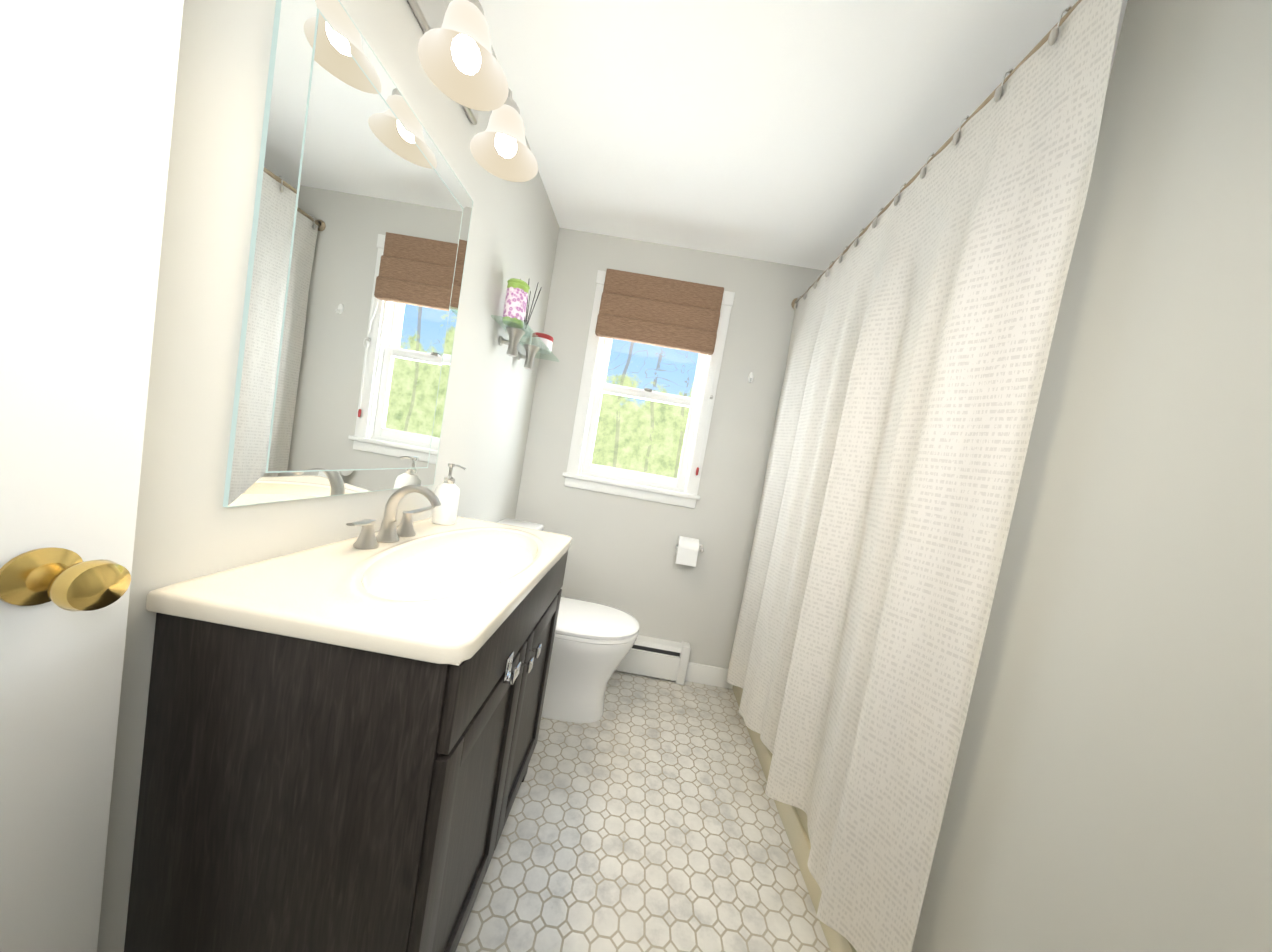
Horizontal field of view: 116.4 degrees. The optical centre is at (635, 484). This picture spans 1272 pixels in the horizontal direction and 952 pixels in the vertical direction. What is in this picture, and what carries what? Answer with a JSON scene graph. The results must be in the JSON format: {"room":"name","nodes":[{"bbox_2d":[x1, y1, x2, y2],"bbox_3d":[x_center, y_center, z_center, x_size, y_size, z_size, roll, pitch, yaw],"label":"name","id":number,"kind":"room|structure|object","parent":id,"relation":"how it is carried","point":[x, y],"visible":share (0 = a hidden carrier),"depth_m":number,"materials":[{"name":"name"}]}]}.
{"room":"bathroom","nodes":[
{"label":"bathroom","id":0,"kind":"room"},
{"bbox_2d":[97,0,559,951],"bbox_3d":[-0.707,-0.169,0.971,0.120,2.365,2.730,10,4,1],"label":"wall","id":1,"kind":"structure","parent":0,"point":[189,526],"depth_m":0.61,"materials":[{"name":"white paint"}]},
{"bbox_2d":[223,0,472,506],"bbox_3d":[-0.596,-0.425,0.945,0.012,0.902,0.637,10,4,1],"label":"mirror","id":2,"kind":"object","parent":1,"relation":"attached to","point":[363,205],"visible":1,"depth_m":0.79,"materials":[{"name":"grey mirror"}]},
{"bbox_2d":[407,0,537,181],"bbox_3d":[-0.380,-1.009,0.847,0.241,0.246,0.660,10,4,1],"label":"sconce","id":3,"kind":"object","parent":1,"relation":"attached to","point":[459,62],"visible":1,"depth_m":0.90,"materials":[{"name":"white glass"}]},
{"bbox_2d":[491,315,558,369],"bbox_3d":[-0.489,-0.601,1.796,0.134,0.118,0.600,10,4,1],"label":"glass shelf","id":4,"kind":"object","parent":1,"relation":"attached to","point":[515,335],"visible":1,"depth_m":1.63,"materials":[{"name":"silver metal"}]},
{"bbox_2d":[502,278,529,327],"bbox_3d":[-0.479,-0.725,1.573,0.088,0.169,0.086,10,4,1],"label":"candle","id":5,"kind":"object","parent":4,"relation":"on","point":[516,298],"visible":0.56,"depth_m":1.54,"materials":[{"name":"wax"}]},
{"bbox_2d":[520,279,541,337],"bbox_3d":[-0.472,-0.762,1.726,0.081,0.226,0.122,10,4,1],"label":"reed diffuser","id":6,"kind":"object","parent":4,"relation":"on","point":[527,321],"visible":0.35,"depth_m":1.72,"materials":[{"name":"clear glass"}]},
{"bbox_2d":[531,332,553,353],"bbox_3d":[-0.465,-0.699,1.950,0.103,0.075,0.103,10,4,1],"label":"candle jar","id":7,"kind":"object","parent":4,"relation":"on","point":[547,340],"visible":0.58,"depth_m":1.91,"materials":[{"name":"white glass"}]},
{"bbox_2d":[455,670,830,951],"bbox_3d":[0.200,1.216,1.028,2.380,0.060,2.730,10,4,1],"label":"floor","id":8,"kind":"structure","parent":0,"point":[644,816],"depth_m":1.25,"materials":[{"name":"tile"}]},
{"bbox_2d":[124,516,572,951],"bbox_3d":[-0.530,0.605,1.014,0.490,0.897,0.847,10,4,1],"label":"bathroom vanity","id":9,"kind":"object","parent":8,"relation":"on","point":[340,739],"visible":0.98,"depth_m":0.60,"materials":[{"name":"brown wood"}]},
{"bbox_2d":[346,485,440,548],"bbox_3d":[-0.565,0.072,0.981,0.148,0.150,0.324,10,4,1],"label":"faucet","id":10,"kind":"object","parent":9,"relation":"on","point":[388,532],"visible":1,"depth_m":0.97,"materials":[{"name":"silver metal"}]},
{"bbox_2d":[431,463,465,524],"bbox_3d":[-0.597,0.026,1.260,0.082,0.194,0.072,10,4,1],"label":"soap dispenser","id":11,"kind":"object","parent":9,"relation":"on","point":[447,492],"visible":1,"depth_m":1.24,"materials":[{"name":"white"}]},
{"bbox_2d":[496,518,638,722],"bbox_3d":[-0.372,0.636,1.851,0.775,0.785,0.450,10,4,1],"label":"toilet","id":12,"kind":"object","parent":8,"relation":"on","point":[593,643],"visible":0.46,"depth_m":1.75,"materials":[{"name":"white ceramic"}]},
{"bbox_2d":[732,685,856,951],"bbox_3d":[0.935,1.077,1.528,0.755,0.400,1.433,10,4,1],"label":"bathtub","id":13,"kind":"object","parent":8,"relation":"on","point":[794,820],"visible":0.06,"depth_m":1.29,"materials":[{"name":"beige ceramic"}]},
{"bbox_2d":[515,228,824,668],"bbox_3d":[0.441,-0.053,2.254,2.140,2.365,0.120,10,4,1],"label":"wall","id":14,"kind":"structure","parent":0,"point":[622,553],"depth_m":2.20,"materials":[{"name":"white paint"}]},
{"bbox_2d":[562,270,734,507],"bbox_3d":[0.064,-0.517,2.214,0.770,1.184,0.155,10,4,1],"label":"window","id":15,"kind":"structure","parent":14,"relation":"in","point":[607,479],"depth_m":2.20,"materials":[{"name":"white wood"}]},
{"bbox_2d":[595,268,723,474],"bbox_3d":[0.097,-0.600,2.117,0.692,1.004,0.062,10,4,1],"label":"roman shade","id":16,"kind":"object","parent":15,"relation":"attached to","point":[660,311],"visible":1,"depth_m":2.08,"materials":[{"name":"fabric"}]},
{"bbox_2d":[616,635,690,684],"bbox_3d":[0.038,0.966,2.230,0.505,0.218,0.070,10,4,1],"label":"baseboard heater","id":17,"kind":"object","parent":14,"relation":"attached to","point":[657,658],"visible":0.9,"depth_m":2.21,"materials":[{"name":"white metal"}]},
{"bbox_2d":[675,536,703,566],"bbox_3d":[0.293,0.357,2.156,0.161,0.139,0.130,10,4,1],"label":"toilet paper holder","id":18,"kind":"object","parent":14,"relation":"attached to","point":[687,549],"visible":1,"depth_m":2.10,"materials":[{"name":"white paper"}]},
{"bbox_2d":[685,662,732,688],"bbox_3d":[0.428,1.091,2.255,0.315,0.110,0.014,10,4,1],"label":"baseboard","id":19,"kind":"structure","parent":14,"relation":"attached to","point":[706,674],"depth_m":2.24,"materials":[{"name":"white"}]},
{"bbox_2d":[748,372,753,382],"bbox_3d":[0.628,-0.584,2.140,0.029,0.061,0.034,10,4,1],"label":"wall hook","id":20,"kind":"object","parent":14,"relation":"attached to","point":[750,377],"visible":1,"depth_m":2.15,"materials":[{"name":"white plastic"}]},
{"bbox_2d":[478,0,1127,270],"bbox_3d":[0.611,-1.169,0.875,2.380,0.060,2.730,10,4,1],"label":"ceiling","id":21,"kind":"structure","parent":0,"point":[813,134],"depth_m":1.25,"materials":[{"name":"white paint"}]},
{"bbox_2d":[911,0,1271,951],"bbox_3d":[1.123,0.198,0.163,0.880,2.365,1.175,10,4,1],"label":"wall","id":22,"kind":"structure","parent":0,"point":[1111,786],"depth_m":0.56,"materials":[{"name":"grey paint"}]},
{"bbox_2d":[791,0,1081,308],"bbox_3d":[0.847,-0.922,1.412,0.059,0.082,1.435,10,4,1],"label":"shower curtain rod","id":23,"kind":"object","parent":22,"relation":"attached to","point":[1051,36],"visible":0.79,"depth_m":0.99,"materials":[{"name":"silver metal"}]},
{"bbox_2d":[727,0,1122,951],"bbox_3d":[0.653,0.053,1.438,0.103,1.983,1.460,10,4,1],"label":"shower curtain","id":24,"kind":"object","parent":23,"relation":"hanging from","point":[923,326],"visible":0.98,"depth_m":0.89,"materials":[{"name":"fabric"}]},
{"label":"outside","id":25,"kind":"structure","parent":0,"visible":0},
{"bbox_2d":[591,339,698,477],"bbox_3d":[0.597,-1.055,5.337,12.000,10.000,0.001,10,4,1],"label":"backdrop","id":26,"kind":"structure","parent":25,"point":[644,367],"depth_m":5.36,"materials":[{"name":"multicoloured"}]},
{"bbox_3d":[-0.004,0.037,-0.354,1.380,2.365,0.100,10,4,1],"label":"wall","id":27,"kind":"structure","parent":0,"visible":0},
{"bbox_2d":[0,0,183,951],"bbox_3d":[-0.627,0.066,0.110,0.123,2.022,0.784,10,4,1],"label":"door","id":28,"kind":"structure","parent":27,"relation":"in","point":[87,93],"depth_m":0.43,"materials":[{"name":"white"}]}
]}

